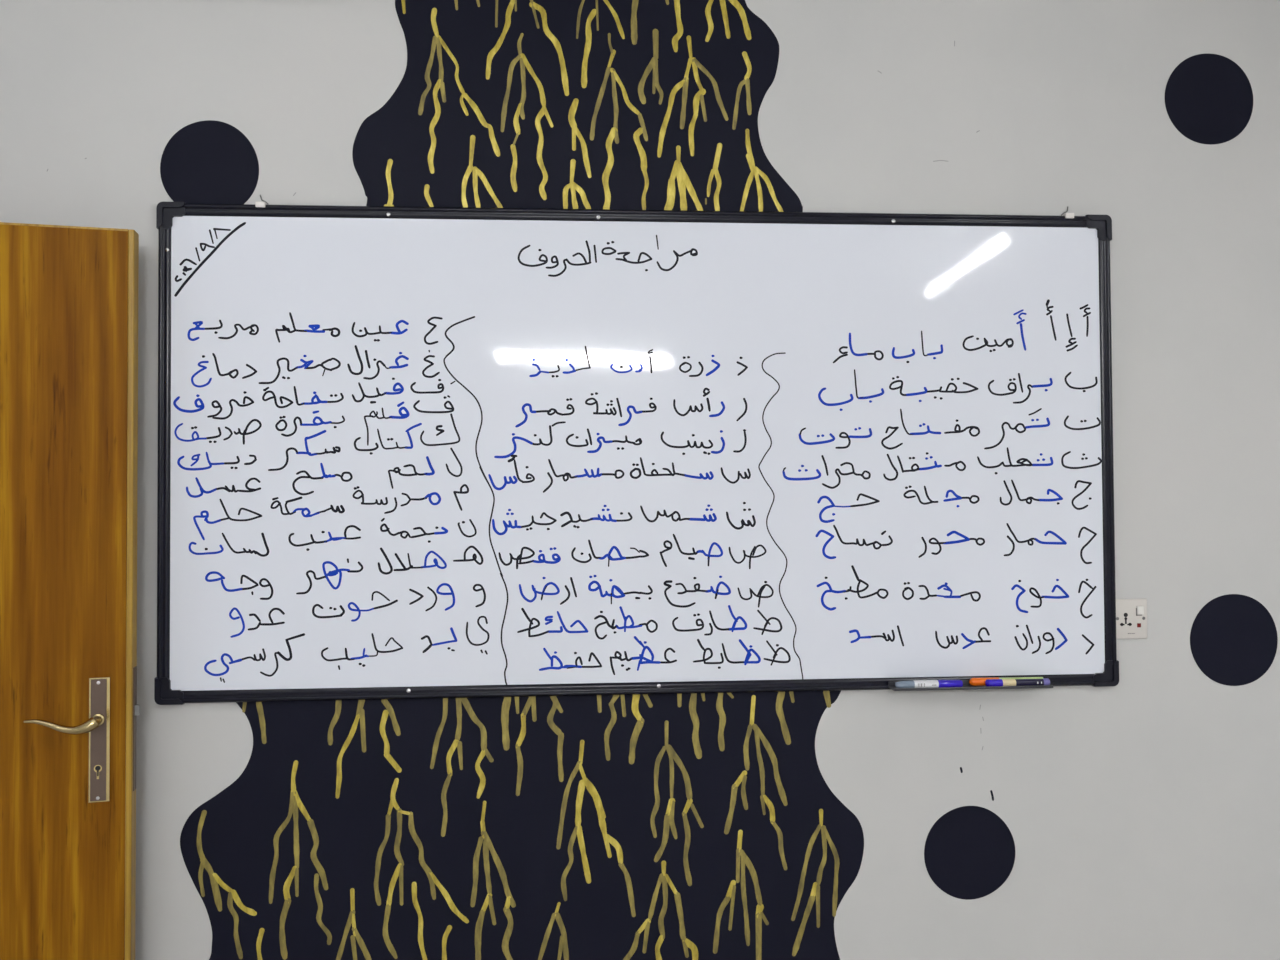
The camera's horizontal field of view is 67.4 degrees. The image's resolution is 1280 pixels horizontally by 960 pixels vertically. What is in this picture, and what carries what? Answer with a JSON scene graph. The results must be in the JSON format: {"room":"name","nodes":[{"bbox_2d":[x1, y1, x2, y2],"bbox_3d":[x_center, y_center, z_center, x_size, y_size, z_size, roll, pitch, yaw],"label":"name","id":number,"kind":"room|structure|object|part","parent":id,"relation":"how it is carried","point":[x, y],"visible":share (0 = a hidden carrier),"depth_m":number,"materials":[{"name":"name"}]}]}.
{"room":"classroom","nodes":[
{"label":"classroom","id":0,"kind":"room"},
{"bbox_2d":[0,0,1279,959],"bbox_3d":[0.742,0.170,2.541,6.060,2.950,0.150,0,-1,-4],"label":"wall","id":1,"kind":"structure","parent":0,"point":[1141,813],"depth_m":2.48,"materials":[{"name":"paint"}]},
{"bbox_2d":[160,120,258,203],"bbox_3d":[-1.060,-0.767,2.366,0.237,0.240,0.001,0,-1,-4],"label":"dot","id":2,"kind":"object","parent":1,"relation":"attached to","point":[207,161],"visible":0.98,"depth_m":2.37,"materials":[{"name":"black paint"}]},
{"bbox_2d":[180,0,863,959],"bbox_3d":[-0.278,-0.012,2.401,1.732,3.161,0.002,0,-1,-4],"label":"wall mural","id":3,"kind":"object","parent":1,"relation":"attached to","point":[690,826],"visible":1,"depth_m":2.40,"materials":[{"name":"black paint"}]},
{"bbox_2d":[154,195,1118,704],"bbox_3d":[0.029,-0.087,2.389,2.404,1.246,0.071,0,-1,-4],"label":"whiteboard","id":4,"kind":"object","parent":1,"relation":"attached to","point":[404,452],"visible":1,"depth_m":2.40,"materials":[{"name":"white plastic"}]},
{"bbox_3d":[-1.155,-0.068,2.333,0.030,1.215,0.022,0,-1,-4],"label":"frame rail","id":5,"kind":"part","parent":4,"relation":"part of","materials":[{"name":"black plastic"}]},
{"bbox_3d":[0.031,0.519,2.398,2.400,0.030,0.022,0,-1,-4],"label":"frame rail","id":6,"kind":"part","parent":4,"relation":"part of","materials":[{"name":"black plastic"}]},
{"bbox_3d":[0.024,-0.666,2.423,2.400,0.030,0.022,0,-1,-4],"label":"frame rail","id":7,"kind":"part","parent":4,"relation":"part of","materials":[{"name":"black plastic"}]},
{"bbox_2d":[895,680,962,687],"bbox_3d":[0.721,0.511,2.400,0.170,0.020,0.020,0,-1,-4],"label":"marker pen","id":8,"kind":"object","parent":4,"relation":"on","point":[914,683],"visible":1,"depth_m":2.39,"materials":[{"name":"blue plastic"}]},
{"bbox_2d":[888,680,1052,690],"bbox_3d":[0.832,0.516,2.417,0.407,0.015,0.046,0,-1,-4],"label":"marker tray","id":9,"kind":"object","parent":4,"relation":"on","point":[891,683],"depth_m":2.40,"materials":[{"name":"grey plastic"}]},
{"bbox_2d":[969,677,1042,685],"bbox_3d":[0.929,0.510,2.434,0.192,0.020,0.020,0,-1,-4],"label":"marker pen","id":10,"kind":"object","parent":4,"relation":"on","point":[973,681],"visible":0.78,"depth_m":2.42,"materials":[{"name":"orange plastic"}]},
{"bbox_2d":[985,678,1049,685],"bbox_3d":[0.950,0.510,2.415,0.163,0.019,0.019,0,-1,-4],"label":"marker pen","id":11,"kind":"object","parent":4,"relation":"on","point":[1045,681],"visible":1,"depth_m":2.41,"materials":[{"name":"blue plastic"}]},
{"bbox_3d":[1.210,-0.079,2.489,0.030,1.215,0.022,0,-1,-4],"label":"frame rail","id":12,"kind":"part","parent":4,"relation":"part of","materials":[{"name":"black plastic"}]},
{"bbox_2d":[924,806,1014,899],"bbox_3d":[0.844,0.953,2.455,0.239,0.238,0.001,0,-1,-4],"label":"dot","id":13,"kind":"object","parent":1,"relation":"attached to","point":[969,851],"visible":1,"depth_m":2.46,"materials":[{"name":"black paint"}]},
{"bbox_2d":[1116,599,1146,638],"bbox_3d":[1.274,0.360,2.490,0.086,0.103,0.012,0,-1,-4],"label":"wall socket","id":14,"kind":"object","parent":1,"relation":"attached to","point":[1131,614],"visible":1,"depth_m":2.49,"materials":[{"name":"white plastic"}]},
{"bbox_2d":[1137,606,1143,613],"bbox_3d":[1.297,0.338,2.488,0.018,0.021,0.004,0,-1,-4],"label":"rocker switch","id":15,"kind":"object","parent":14,"relation":"attached to","point":[1140,609],"depth_m":2.49,"materials":[{"name":"white plastic"}]},
{"bbox_2d":[1165,53,1252,144],"bbox_3d":[1.506,-1.008,2.540,0.245,0.243,0.001,0,-1,-4],"label":"dot","id":16,"kind":"object","parent":1,"relation":"attached to","point":[1209,97],"visible":1,"depth_m":2.54,"materials":[{"name":"black paint"}]},
{"bbox_2d":[1190,594,1277,685],"bbox_3d":[1.555,0.419,2.514,0.240,0.240,0.001,0,-1,-4],"label":"dot","id":17,"kind":"object","parent":1,"relation":"attached to","point":[1234,639],"visible":1,"depth_m":2.51,"materials":[{"name":"black paint"}]},
{"bbox_3d":[-1.932,0.097,-1.819,0.150,2.950,8.200,0,-1,-4],"label":"wall","id":18,"kind":"structure","parent":0,"visible":0},
{"bbox_2d":[0,222,139,959],"bbox_3d":[-1.608,0.529,2.099,0.926,2.227,0.107,0,-1,-13],"label":"door","id":19,"kind":"structure","parent":18,"relation":"in","point":[69,708],"depth_m":2.19,"materials":[{"name":"brown wood"}]},
{"bbox_3d":[-1.289,0.548,2.150,0.149,0.039,0.059,0,-1,-13],"label":"lever handle","id":20,"kind":"part","parent":19,"relation":"part of","materials":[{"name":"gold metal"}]},
{"bbox_3d":[-1.237,0.594,2.192,0.033,0.277,0.003,0,-1,-13],"label":"plate","id":21,"kind":"part","parent":19,"relation":"part of","materials":[{"name":"metal"}]},
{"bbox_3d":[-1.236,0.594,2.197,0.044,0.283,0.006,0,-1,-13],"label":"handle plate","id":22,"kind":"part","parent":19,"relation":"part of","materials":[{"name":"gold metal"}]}
]}

